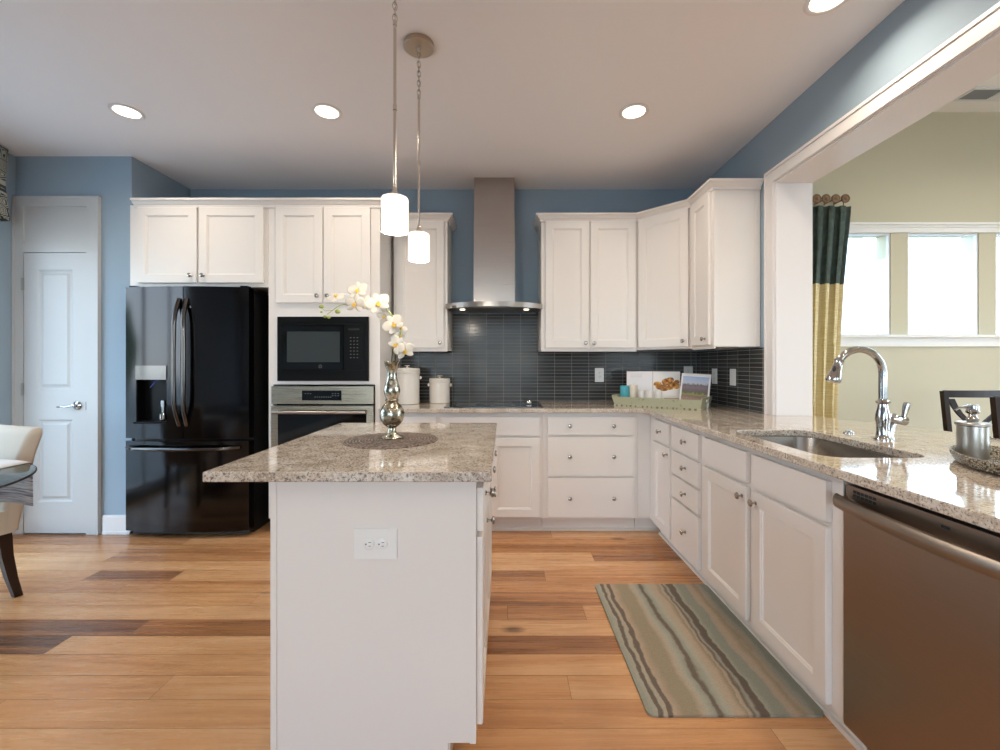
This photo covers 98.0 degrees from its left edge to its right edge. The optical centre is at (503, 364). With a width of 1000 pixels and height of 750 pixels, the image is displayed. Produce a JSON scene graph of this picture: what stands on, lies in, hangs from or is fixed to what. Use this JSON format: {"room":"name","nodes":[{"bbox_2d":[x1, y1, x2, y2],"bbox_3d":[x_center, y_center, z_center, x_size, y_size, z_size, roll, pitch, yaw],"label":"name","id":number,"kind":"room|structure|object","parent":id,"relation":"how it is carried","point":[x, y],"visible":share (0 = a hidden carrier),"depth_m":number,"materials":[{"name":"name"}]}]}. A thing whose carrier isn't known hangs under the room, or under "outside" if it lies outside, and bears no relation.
{"room":"kitchen","nodes":[
{"label":"kitchen","id":0,"kind":"room"},
{"bbox_2d":[0,153,15,424],"bbox_3d":[-3.625,-0.146,-0.045,0.150,2.743,7.910,0,0,0],"label":"wall","id":1,"kind":"structure","parent":0,"point":[5,226],"depth_m":3.11,"materials":[{"name":"blue paint"}]},
{"bbox_2d":[0,145,9,220],"bbox_3d":[-3.494,-1.258,1.945,0.105,0.506,2.201,0,0,0],"label":"valance","id":2,"kind":"object","parent":1,"relation":"attached to","point":[4,210],"visible":1,"depth_m":3.02,"materials":[{"name":"fabric"}]},
{"bbox_2d":[16,156,190,532],"bbox_3d":[-3.127,-0.146,3.538,0.845,2.743,0.745,0,0,0],"label":"wall","id":3,"kind":"structure","parent":0,"point":[115,179],"depth_m":3.17,"materials":[{"name":"blue paint"}]},
{"bbox_2d":[21,253,85,532],"bbox_3d":[-3.249,0.202,3.130,0.466,2.026,0.066,0,0,0],"label":"door","id":4,"kind":"structure","parent":3,"relation":"in","point":[53,389],"depth_m":3.15,"materials":[{"name":"grey paint"}]},
{"bbox_2d":[12,196,100,534],"bbox_3d":[-3.237,0.003,3.151,0.621,2.445,0.028,0,0,0],"label":"trim","id":5,"kind":"structure","parent":3,"relation":"attached to","point":[40,224],"depth_m":3.14,"materials":[{"name":"grey paint"}]},
{"bbox_2d":[102,515,131,533],"bbox_3d":[-2.805,1.157,3.155,0.200,0.135,0.020,0,0,0],"label":"baseboard","id":6,"kind":"structure","parent":3,"relation":"attached to","point":[111,524],"depth_m":3.15,"materials":[{"name":"white paint"}]},
{"bbox_2d":[159,400,166,420],"bbox_3d":[-2.422,0.322,3.100,0.048,0.150,0.048,0,0,0],"label":"lever","id":7,"kind":"object","parent":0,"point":[163,403],"depth_m":3.09,"materials":[{"name":"silver metal"}]},
{"bbox_2d":[0,522,855,749],"bbox_3d":[1.065,1.225,-0.033,9.369,0.001,7.999,0,0,0],"label":"floor","id":8,"kind":"structure","parent":0,"point":[92,690],"depth_m":1.82,"materials":[{"name":"brown wood"}]},
{"bbox_2d":[0,463,36,487],"bbox_3d":[-2.590,0.850,1.545,1.275,0.749,1.275,0,0,0],"label":"glass table","id":9,"kind":"object","parent":8,"relation":"on","point":[5,481],"visible":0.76,"depth_m":1.88,"materials":[{"name":"clear glass"}]},
{"bbox_2d":[0,459,32,505],"bbox_3d":[-2.656,0.581,2.052,0.725,0.219,0.280,0,0,-6],"label":"table runner","id":10,"kind":"object","parent":9,"relation":"on","point":[21,492],"visible":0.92,"depth_m":2.16,"materials":[{"name":"grey fabric"}]},
{"bbox_2d":[0,424,42,597],"bbox_3d":[-2.839,0.780,2.171,0.544,0.887,0.576,0,0,18],"label":"chair","id":11,"kind":"object","parent":8,"relation":"on","point":[21,443],"visible":0.8,"depth_m":2.29,"materials":[{"name":"beige fabric"}]},
{"bbox_2d":[125,286,269,533],"bbox_3d":[-2.248,0.330,3.366,0.875,1.789,0.748,0,0,0],"label":"refrigerator","id":12,"kind":"object","parent":8,"relation":"on","point":[197,357],"visible":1,"depth_m":3.06,"materials":[{"name":"black metal"}]},
{"bbox_2d":[269,207,399,517],"bbox_3d":[-1.297,0.034,3.428,0.806,2.380,0.655,0,0,0],"label":"tall cabinet","id":13,"kind":"object","parent":8,"relation":"on","point":[316,253],"visible":0.5,"depth_m":3.14,"materials":[{"name":"white paint"}]},
{"bbox_2d":[130,198,380,207],"bbox_3d":[-1.758,-1.166,3.432,1.820,0.058,0.651,0,0,0],"label":"trim","id":14,"kind":"structure","parent":13,"relation":"attached to","point":[137,202],"depth_m":3.12,"materials":[{"name":"white paint"}]},
{"bbox_2d":[277,317,368,380],"bbox_3d":[-1.300,-0.117,3.326,0.656,0.463,0.408,0,0,0],"label":"microwave","id":15,"kind":"object","parent":13,"relation":"in","point":[308,348],"visible":0.99,"depth_m":3.13,"materials":[{"name":"black plastic"}]},
{"bbox_2d":[271,385,374,447],"bbox_3d":[-1.299,0.510,3.374,0.730,0.714,0.632,0,0,0],"label":"wall oven","id":16,"kind":"object","parent":13,"relation":"in","point":[298,411],"visible":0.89,"depth_m":3.12,"materials":[{"name":"silver metal"}]},
{"bbox_2d":[270,450,496,749],"bbox_3d":[-0.363,0.783,1.807,0.663,0.881,1.020,0,0,0],"label":"kitchen island","id":17,"kind":"object","parent":8,"relation":"on","point":[366,654],"visible":0.8,"depth_m":1.30,"materials":[{"name":"white paint"}]},
{"bbox_2d":[203,423,496,481],"bbox_3d":[-0.455,0.326,1.804,0.842,0.030,1.081,0,0,0],"label":"island countertop","id":18,"kind":"structure","parent":17,"relation":"on","point":[462,452],"depth_m":1.43,"materials":[{"name":"stone"}]},
{"bbox_2d":[342,432,437,448],"bbox_3d":[-0.463,0.309,1.797,0.382,0.004,0.382,0,0,0],"label":"placemat","id":19,"kind":"object","parent":18,"relation":"on","point":[369,441],"visible":0.94,"depth_m":1.75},
{"bbox_2d":[380,361,403,439],"bbox_3d":[-0.469,0.144,1.830,0.101,0.324,0.101,0,0,0],"label":"vase","id":20,"kind":"object","parent":19,"relation":"on","point":[391,412],"visible":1,"depth_m":1.80,"materials":[{"name":"silver glass"}]},
{"bbox_2d":[319,282,413,361],"bbox_3d":[-0.575,-0.147,1.826,0.399,0.408,0.067,0,0,0],"label":"orchid","id":21,"kind":"object","parent":20,"relation":"in","point":[353,301],"visible":1,"depth_m":1.82,"materials":[{"name":"white plant"}]},
{"bbox_2d":[354,528,396,558],"bbox_3d":[-0.381,0.533,1.296,0.127,0.089,0.008,0,0,0],"label":"electrical outlet","id":22,"kind":"object","parent":17,"relation":"attached to","point":[369,543],"visible":1,"depth_m":1.29,"materials":[{"name":"white plastic"}]},
{"bbox_2d":[363,539,373,549],"bbox_3d":[-0.401,0.533,1.294,0.033,0.033,0.002,0,0,0],"label":"receptacle","id":23,"kind":"object","parent":22,"relation":"attached to","point":[368,544],"depth_m":1.29,"materials":[{"name":"white plastic"}]},
{"bbox_2d":[376,539,387,549],"bbox_3d":[-0.361,0.533,1.294,0.033,0.033,0.002,0,0,0],"label":"receptacle","id":24,"kind":"object","parent":22,"relation":"attached to","point":[381,544],"depth_m":1.29,"materials":[{"name":"grey plastic"}]},
{"bbox_2d":[381,413,437,422],"bbox_3d":[-0.683,0.783,3.427,0.414,0.881,0.653,0,0,0],"label":"base cabinet","id":25,"kind":"object","parent":8,"relation":"on","point":[408,417],"visible":0.02,"depth_m":3.13,"materials":[{"name":"white paint"}]},
{"bbox_2d":[379,401,999,532],"bbox_3d":[0.601,0.326,2.033,2.979,0.030,3.436,0,0,0],"label":"countertop","id":26,"kind":"structure","parent":25,"relation":"on","point":[926,474],"depth_m":1.63,"materials":[{"name":"stone"}]},
{"bbox_2d":[397,365,421,404],"bbox_3d":[-0.775,0.155,3.500,0.204,0.310,0.204,0,0,32],"label":"canister","id":27,"kind":"object","parent":26,"relation":"on","point":[408,378],"visible":0.85,"depth_m":3.41,"materials":[{"name":"beige ceramic"}]},
{"bbox_2d":[427,375,451,403],"bbox_3d":[-0.525,0.198,3.580,0.174,0.225,0.172,0,0,32],"label":"canister","id":28,"kind":"object","parent":26,"relation":"on","point":[439,388],"visible":1,"depth_m":3.51,"materials":[{"name":"beige ceramic"}]},
{"bbox_2d":[444,400,542,407],"bbox_3d":[-0.072,0.292,3.420,0.725,0.036,0.500,0,0,0],"label":"cooktop","id":29,"kind":"object","parent":26,"relation":"in","point":[453,404],"visible":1,"depth_m":3.35,"materials":[{"name":"black glass"}]},
{"bbox_2d":[612,394,711,409],"bbox_3d":[1.204,0.271,3.316,0.654,0.080,0.357,0,0,36],"label":"serving tray","id":30,"kind":"object","parent":26,"relation":"on","point":[701,404],"visible":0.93,"depth_m":3.16,"materials":[{"name":"green paint"}]},
{"bbox_2d":[620,385,628,396],"bbox_3d":[0.947,0.227,3.394,0.072,0.146,0.072,0,0,0],"label":"pillar candle","id":31,"kind":"object","parent":30,"relation":"on","point":[624,389],"visible":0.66,"depth_m":3.36,"materials":[{"name":"teal wax"}]},
{"bbox_2d":[629,384,637,396],"bbox_3d":[1.004,0.223,3.358,0.060,0.154,0.060,0,0,0],"label":"pillar candle","id":32,"kind":"object","parent":30,"relation":"on","point":[633,389],"visible":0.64,"depth_m":3.33,"materials":[{"name":"beige wax"}]},
{"bbox_2d":[638,390,644,397],"bbox_3d":[1.048,0.246,3.295,0.050,0.108,0.050,0,0,0],"label":"cup","id":33,"kind":"object","parent":30,"relation":"on","point":[641,393],"visible":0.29,"depth_m":3.28,"materials":[{"name":"white ceramic"}]},
{"bbox_2d":[647,390,653,397],"bbox_3d":[1.099,0.246,3.259,0.050,0.108,0.050,0,0,0],"label":"cup","id":34,"kind":"object","parent":30,"relation":"on","point":[650,394],"visible":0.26,"depth_m":3.24,"materials":[{"name":"white ceramic"}]},
{"bbox_2d":[626,371,679,398],"bbox_3d":[1.181,0.175,3.439,0.405,0.251,0.044,0,0,18],"label":"cookbook","id":35,"kind":"object","parent":30,"relation":"in","point":[668,382],"visible":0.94,"depth_m":3.43,"materials":[{"name":"white paper"}]},
{"bbox_2d":[653,377,679,390],"bbox_3d":[1.275,0.150,3.404,0.192,0.108,0.002,0,-7,18],"label":"food picture","id":36,"kind":"object","parent":35,"relation":"attached to","point":[667,381],"depth_m":3.40},
{"bbox_2d":[655,391,661,397],"bbox_3d":[1.149,0.246,3.223,0.050,0.108,0.050,0,0,0],"label":"cup","id":37,"kind":"object","parent":30,"relation":"on","point":[658,394],"visible":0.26,"depth_m":3.20,"materials":[{"name":"white ceramic"}]},
{"bbox_2d":[679,373,710,407],"bbox_3d":[1.423,0.186,3.235,0.217,0.251,0.057,0,0,36],"label":"picture frame","id":38,"kind":"object","parent":30,"relation":"in","point":[693,386],"visible":0.79,"depth_m":3.23,"materials":[{"name":"white paper"}]},
{"bbox_2d":[681,376,708,399],"bbox_3d":[1.420,0.190,3.231,0.181,0.210,0.002,4,-10,36],"label":"photograph","id":39,"kind":"object","parent":38,"relation":"attached to","point":[693,388],"depth_m":3.23},
{"bbox_2d":[753,436,899,457],"bbox_3d":[1.272,0.445,1.774,0.405,0.206,0.659,0,0,0],"label":"sink","id":40,"kind":"object","parent":26,"relation":"in","point":[817,446],"visible":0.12,"depth_m":1.98,"materials":[{"name":"silver metal"}]},
{"bbox_2d":[843,430,854,433],"bbox_3d":[1.575,0.304,1.985,0.042,0.014,0.042,0,0,0],"label":"switch","id":41,"kind":"object","parent":26,"relation":"on","point":[845,431],"visible":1,"depth_m":1.97,"materials":[{"name":"silver metal"}]},
{"bbox_2d":[825,346,910,440],"bbox_3d":[1.521,0.116,1.813,0.346,0.390,0.064,0,0,0],"label":"faucet","id":42,"kind":"object","parent":26,"relation":"on","point":[886,422],"visible":1,"depth_m":1.80,"materials":[{"name":"silver metal"}]},
{"bbox_2d":[949,445,999,475],"bbox_3d":[1.520,0.291,1.300,0.244,0.037,0.458,0,0,31],"label":"tray","id":43,"kind":"object","parent":26,"relation":"on","point":[992,466],"visible":0.71,"depth_m":1.30,"materials":[{"name":"stone"}]},
{"bbox_2d":[954,404,991,459],"bbox_3d":[1.535,0.217,1.431,0.098,0.174,0.086,0,0,30],"label":"soap dispenser","id":44,"kind":"object","parent":43,"relation":"on","point":[972,435],"visible":0.94,"depth_m":1.41,"materials":[{"name":"silver metal"}]},
{"bbox_2d":[438,413,542,530],"bbox_3d":[-0.095,0.783,3.427,0.760,0.881,0.653,0,0,0],"label":"base cabinet","id":45,"kind":"object","parent":8,"relation":"on","point":[517,505],"visible":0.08,"depth_m":3.14,"materials":[{"name":"white paint"}]},
{"bbox_2d":[542,413,636,530],"bbox_3d":[0.628,0.783,3.427,0.684,0.881,0.653,0,0,0],"label":"base cabinet","id":46,"kind":"object","parent":8,"relation":"on","point":[590,459],"visible":0.99,"depth_m":3.13,"materials":[{"name":"white paint"}]},
{"bbox_2d":[634,413,660,530],"bbox_3d":[1.317,0.783,3.451,0.692,0.881,0.603,0,0,0],"label":"base cabinet","id":47,"kind":"object","parent":8,"relation":"on","point":[643,522],"visible":0.15,"depth_m":3.15,"materials":[{"name":"white paint"}]},
{"bbox_2d":[650,415,685,560],"bbox_3d":[1.338,0.783,2.930,0.653,0.881,0.436,0,0,0],"label":"base cabinet","id":48,"kind":"object","parent":8,"relation":"on","point":[660,429],"visible":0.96,"depth_m":2.89,"materials":[{"name":"white paint"}]},
{"bbox_2d":[671,423,719,596],"bbox_3d":[1.338,0.783,2.498,0.653,0.881,0.427,0,0,0],"label":"base cabinet","id":49,"kind":"object","parent":8,"relation":"on","point":[687,463],"visible":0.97,"depth_m":2.46,"materials":[{"name":"white paint"}]},
{"bbox_2d":[595,584,822,716],"bbox_3d":[0.813,1.220,1.962,0.620,0.009,0.903,0,0,0],"label":"rug","id":50,"kind":"object","parent":8,"relation":"on","point":[685,653],"visible":1,"depth_m":1.79,"materials":[{"name":"fabric"}]},
{"bbox_2d":[703,434,868,749],"bbox_3d":[1.338,0.783,1.821,0.653,0.881,0.925,0,0,0],"label":"base cabinet","id":51,"kind":"object","parent":8,"relation":"on","point":[773,529],"visible":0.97,"depth_m":1.64,"materials":[{"name":"white paint"}]},
{"bbox_2d":[833,484,999,749],"bbox_3d":[1.327,0.790,1.045,0.673,0.867,0.610,0,0,0],"label":"dishwasher","id":52,"kind":"object","parent":8,"relation":"on","point":[922,585],"visible":0.99,"depth_m":1.10,"materials":[{"name":"silver metal"}]},
{"bbox_2d":[939,390,999,437],"bbox_3d":[3.385,0.702,3.312,0.558,1.044,0.496,0,0,0],"label":"dining chair","id":53,"kind":"object","parent":8,"relation":"on","point":[945,401],"visible":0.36,"depth_m":3.08,"materials":[{"name":"black wood"}]},
{"bbox_2d":[989,396,999,438],"bbox_3d":[3.105,0.702,2.742,0.558,1.044,0.496,0,0,0],"label":"dining chair","id":54,"kind":"object","parent":8,"relation":"on","point":[995,400],"visible":0.18,"depth_m":2.52,"materials":[{"name":"black wood"}]},
{"bbox_2d":[0,0,903,188],"bbox_3d":[-0.910,-1.578,-0.120,5.580,0.120,8.060,0,0,0],"label":"ceiling","id":55,"kind":"structure","parent":0,"point":[533,93],"depth_m":2.35,"materials":[{"name":"white paint"}]},
{"bbox_2d":[107,103,145,119],"bbox_3d":[-2.255,-1.514,2.605,0.174,0.007,0.174,0,0,0],"label":"recessed light","id":56,"kind":"object","parent":55,"relation":"in","point":[123,110],"visible":1,"depth_m":2.60,"materials":[{"name":"white paint"}]},
{"bbox_2d":[311,103,341,119],"bbox_3d":[-1.057,-1.514,2.605,0.174,0.007,0.174,0,0,0],"label":"recessed light","id":57,"kind":"object","parent":55,"relation":"in","point":[322,110],"visible":1,"depth_m":2.60,"materials":[{"name":"white paint"}]},
{"bbox_2d":[381,0,408,235],"bbox_3d":[-0.403,-1.006,1.614,0.142,1.024,0.142,0,0,0],"label":"pendant light","id":58,"kind":"object","parent":55,"relation":"hanging from","point":[394,205],"visible":1,"depth_m":1.60,"materials":[{"name":"metal"},{"name":"white glass"}]},
{"bbox_2d":[404,33,433,262],"bbox_3d":[-0.400,-1.006,2.057,0.142,1.024,0.142,0,0,0],"label":"pendant light","id":59,"kind":"object","parent":55,"relation":"hanging from","point":[417,45],"visible":1,"depth_m":2.04,"materials":[{"name":"metal"},{"name":"white glass"}]},
{"bbox_2d":[619,103,648,119],"bbox_3d":[0.781,-1.514,2.605,0.174,0.007,0.174,0,0,0],"label":"recessed light","id":60,"kind":"object","parent":55,"relation":"in","point":[634,111],"visible":1,"depth_m":2.60,"materials":[{"name":"white paint"}]},
{"bbox_2d":[803,0,847,15],"bbox_3d":[1.345,-1.514,1.800,0.174,0.007,0.174,0,0,0],"label":"recessed light","id":61,"kind":"object","parent":55,"relation":"in","point":[811,7],"visible":1,"depth_m":1.84,"materials":[{"name":"white paint"}]},
{"bbox_2d":[191,112,999,437],"bbox_3d":[1.498,-0.480,3.835,8.405,3.410,0.150,0,0,0],"label":"wall","id":62,"kind":"structure","parent":0,"point":[943,166],"depth_m":3.76,"materials":[{"name":"beige"}]},
{"bbox_2d":[130,205,268,294],"bbox_3d":[-2.203,-0.860,3.428,1.000,0.593,0.655,0,0,0],"label":"upper cabinet","id":63,"kind":"object","parent":62,"relation":"attached to","point":[170,246],"visible":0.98,"depth_m":3.14,"materials":[{"name":"white paint"}]},
{"bbox_2d":[394,221,451,350],"bbox_3d":[-0.659,-0.632,3.582,0.426,1.048,0.353,0,0,0],"label":"upper cabinet","id":64,"kind":"object","parent":62,"relation":"attached to","point":[422,291],"visible":0.93,"depth_m":3.44,"materials":[{"name":"white paint"}]},
{"bbox_2d":[409,213,456,232],"bbox_3d":[-0.637,-1.166,3.584,0.470,0.058,0.346,0,0,0],"label":"trim","id":65,"kind":"structure","parent":62,"relation":"attached to","point":[446,217],"depth_m":3.44,"materials":[{"name":"white paint"}]},
{"bbox_2d":[445,178,542,313],"bbox_3d":[-0.074,-0.978,3.503,0.760,1.078,0.506,0,0,0],"label":"range hood","id":66,"kind":"object","parent":62,"relation":"attached to","point":[494,222],"visible":1,"depth_m":3.52,"materials":[{"name":"metal"}]},
{"bbox_2d":[400,314,695,400],"bbox_3d":[0.386,-0.064,3.756,2.549,0.750,0.007,0,0,0],"label":"backsplash","id":67,"kind":"structure","parent":62,"relation":"attached to","point":[492,357],"depth_m":3.75,"materials":[{"name":"tile"}]},
{"bbox_2d":[538,221,636,350],"bbox_3d":[0.679,-0.632,3.582,0.759,1.048,0.353,0,0,0],"label":"upper cabinet","id":68,"kind":"object","parent":62,"relation":"attached to","point":[587,271],"visible":1,"depth_m":3.44,"materials":[{"name":"white paint"}]},
{"bbox_2d":[533,178,763,232],"bbox_3d":[0.954,-1.166,3.257,1.711,0.058,0.446,0,0,31],"label":"trim","id":69,"kind":"structure","parent":68,"relation":"attached to","point":[712,184],"depth_m":3.27,"materials":[{"name":"white paint"}]},
{"bbox_2d":[595,368,603,381],"bbox_3d":[0.826,0.086,3.747,0.076,0.120,0.008,0,0,0],"label":"electrical outlet","id":70,"kind":"object","parent":62,"relation":"attached to","point":[599,372],"visible":1,"depth_m":3.75,"materials":[{"name":"white plastic"}]},
{"bbox_2d":[637,208,731,350],"bbox_3d":[1.363,-0.638,3.452,0.602,1.036,0.611,0,0,0],"label":"upper cabinet","id":71,"kind":"object","parent":62,"relation":"attached to","point":[663,241],"visible":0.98,"depth_m":3.29,"materials":[{"name":"white paint"}]},
{"bbox_2d":[684,366,692,373],"bbox_3d":[1.592,0.070,3.747,0.076,0.120,0.008,0,0,0],"label":"electrical outlet","id":72,"kind":"object","parent":62,"relation":"attached to","point":[687,369],"visible":0.55,"depth_m":3.75,"materials":[{"name":"white plastic"}]},
{"bbox_2d":[813,194,820,205],"bbox_3d":[2.615,-1.383,3.688,0.074,0.087,0.137,0,0,0],"label":"medallion","id":73,"kind":"object","parent":62,"relation":"attached to","point":[816,198],"visible":0.91,"depth_m":3.63,"materials":[{"name":"brown wood"}]},
{"bbox_2d":[815,194,830,205],"bbox_3d":[2.693,-1.383,3.688,0.074,0.087,0.137,0,0,0],"label":"medallion","id":74,"kind":"object","parent":62,"relation":"attached to","point":[826,198],"visible":0.98,"depth_m":3.63,"materials":[{"name":"brown wood"}]},
{"bbox_2d":[813,205,850,418],"bbox_3d":[2.560,-0.065,3.655,0.723,2.541,0.085,0,0,0],"label":"curtain","id":75,"kind":"object","parent":62,"relation":"hanging from","point":[831,224],"visible":0.34,"depth_m":3.65,"materials":[{"name":"fabric"}]},
{"bbox_2d":[825,194,840,205],"bbox_3d":[2.774,-1.383,3.688,0.074,0.087,0.137,0,0,0],"label":"medallion","id":76,"kind":"object","parent":62,"relation":"attached to","point":[835,198],"visible":0.97,"depth_m":3.63,"materials":[{"name":"brown wood"}]},
{"bbox_2d":[834,194,849,204],"bbox_3d":[2.854,-1.383,3.688,0.074,0.087,0.137,0,0,0],"label":"medallion","id":77,"kind":"object","parent":62,"relation":"attached to","point":[845,198],"visible":0.97,"depth_m":3.63,"materials":[{"name":"brown wood"}]},
{"bbox_2d":[841,233,889,334],"bbox_3d":[3.042,-0.700,3.781,0.614,0.882,0.030,0,0,0],"label":"window","id":78,"kind":"structure","parent":62,"relation":"in","point":[887,235],"depth_m":3.77,"materials":[{"name":"white paint"}]},
{"bbox_2d":[840,222,999,345],"bbox_3d":[3.825,-0.690,3.735,2.330,1.060,0.050,0,0,0],"label":"trim","id":79,"kind":"structure","parent":62,"relation":"attached to","point":[855,227],"depth_m":3.74,"materials":[{"name":"white wood"}]},
{"bbox_2d":[908,233,977,334],"bbox_3d":[3.803,-0.700,3.781,0.614,0.882,0.030,0,0,0],"label":"window","id":80,"kind":"structure","parent":62,"relation":"in","point":[975,235],"depth_m":3.77,"materials":[{"name":"white paint"}]},
{"bbox_2d":[697,0,999,415],"bbox_3d":[1.775,-0.146,-0.120,0.210,2.743,7.760,0,0,0],"label":"wall","id":81,"kind":"structure","parent":0,"point":[914,29],"depth_m":2.08,"materials":[{"name":"blue"}]},
{"bbox_2d":[712,369,716,383],"bbox_3d":[1.658,0.088,3.420,0.008,0.120,0.076,0,0,0],"label":"electrical outlet","id":82,"kind":"object","parent":81,"relation":"attached to","point":[714,371],"visible":1,"depth_m":3.41,"materials":[{"name":"white plastic"}]},
{"bbox_2d":[691,190,759,349],"bbox_3d":[1.491,-0.632,2.985,0.352,1.048,0.328,0,0,0],"label":"upper cabinet","id":83,"kind":"object","parent":81,"relation":"attached to","point":[725,224],"visible":0.99,"depth_m":2.83,"materials":[{"name":"white paint"}]},
{"bbox_2d":[696,347,763,413],"bbox_3d":[1.666,0.099,3.258,0.006,0.424,0.986,0,0,0],"label":"backsplash","id":84,"kind":"structure","parent":81,"relation":"attached to","point":[748,392],"depth_m":3.09,"materials":[{"name":"tile"}]},
{"bbox_2d":[730,369,735,385],"bbox_3d":[1.658,0.088,3.147,0.008,0.120,0.076,0,0,0],"label":"light switch","id":85,"kind":"object","parent":81,"relation":"attached to","point":[732,371],"visible":1,"depth_m":3.13,"materials":[{"name":"white plastic"}]},
{"bbox_2d":[764,2,999,414],"bbox_3d":[1.662,-0.451,1.082,0.016,1.522,3.364,0,0,0],"label":"trim","id":86,"kind":"structure","parent":81,"relation":"attached to","point":[987,24],"depth_m":2.18,"materials":[{"name":"white paint"}]},
{"bbox_2d":[775,30,999,415],"bbox_3d":[1.781,-0.408,1.038,0.222,1.438,3.275,0,0,0],"label":"trim","id":87,"kind":"structure","parent":81,"relation":"attached to","point":[794,190],"depth_m":2.66,"materials":[{"name":"white paint"}]},
{"bbox_2d":[934,73,999,111],"bbox_3d":[3.865,-2.245,-0.120,3.970,0.120,8.060,0,0,0],"label":"ceiling","id":88,"kind":"structure","parent":0,"point":[953,106],"depth_m":3.66,"materials":[{"name":"white paint"}]},
{"bbox_2d":[952,87,999,100],"bbox_3d":[4.020,-2.179,3.500,0.640,0.012,0.170,0,0,0],"label":"ceiling vent","id":89,"kind":"object","parent":88,"relation":"in","point":[977,93],"visible":0.98,"depth_m":3.51,"materials":[{"name":"white metal"}]},
{"label":"outside","id":90,"kind":"structure","parent":0,"visible":0},
{"bbox_3d":[0.000,1.550,0.000,80.000,0.050,80.000,0,0,0],"label":"ground","id":91,"kind":"structure","parent":90,"visible":0},
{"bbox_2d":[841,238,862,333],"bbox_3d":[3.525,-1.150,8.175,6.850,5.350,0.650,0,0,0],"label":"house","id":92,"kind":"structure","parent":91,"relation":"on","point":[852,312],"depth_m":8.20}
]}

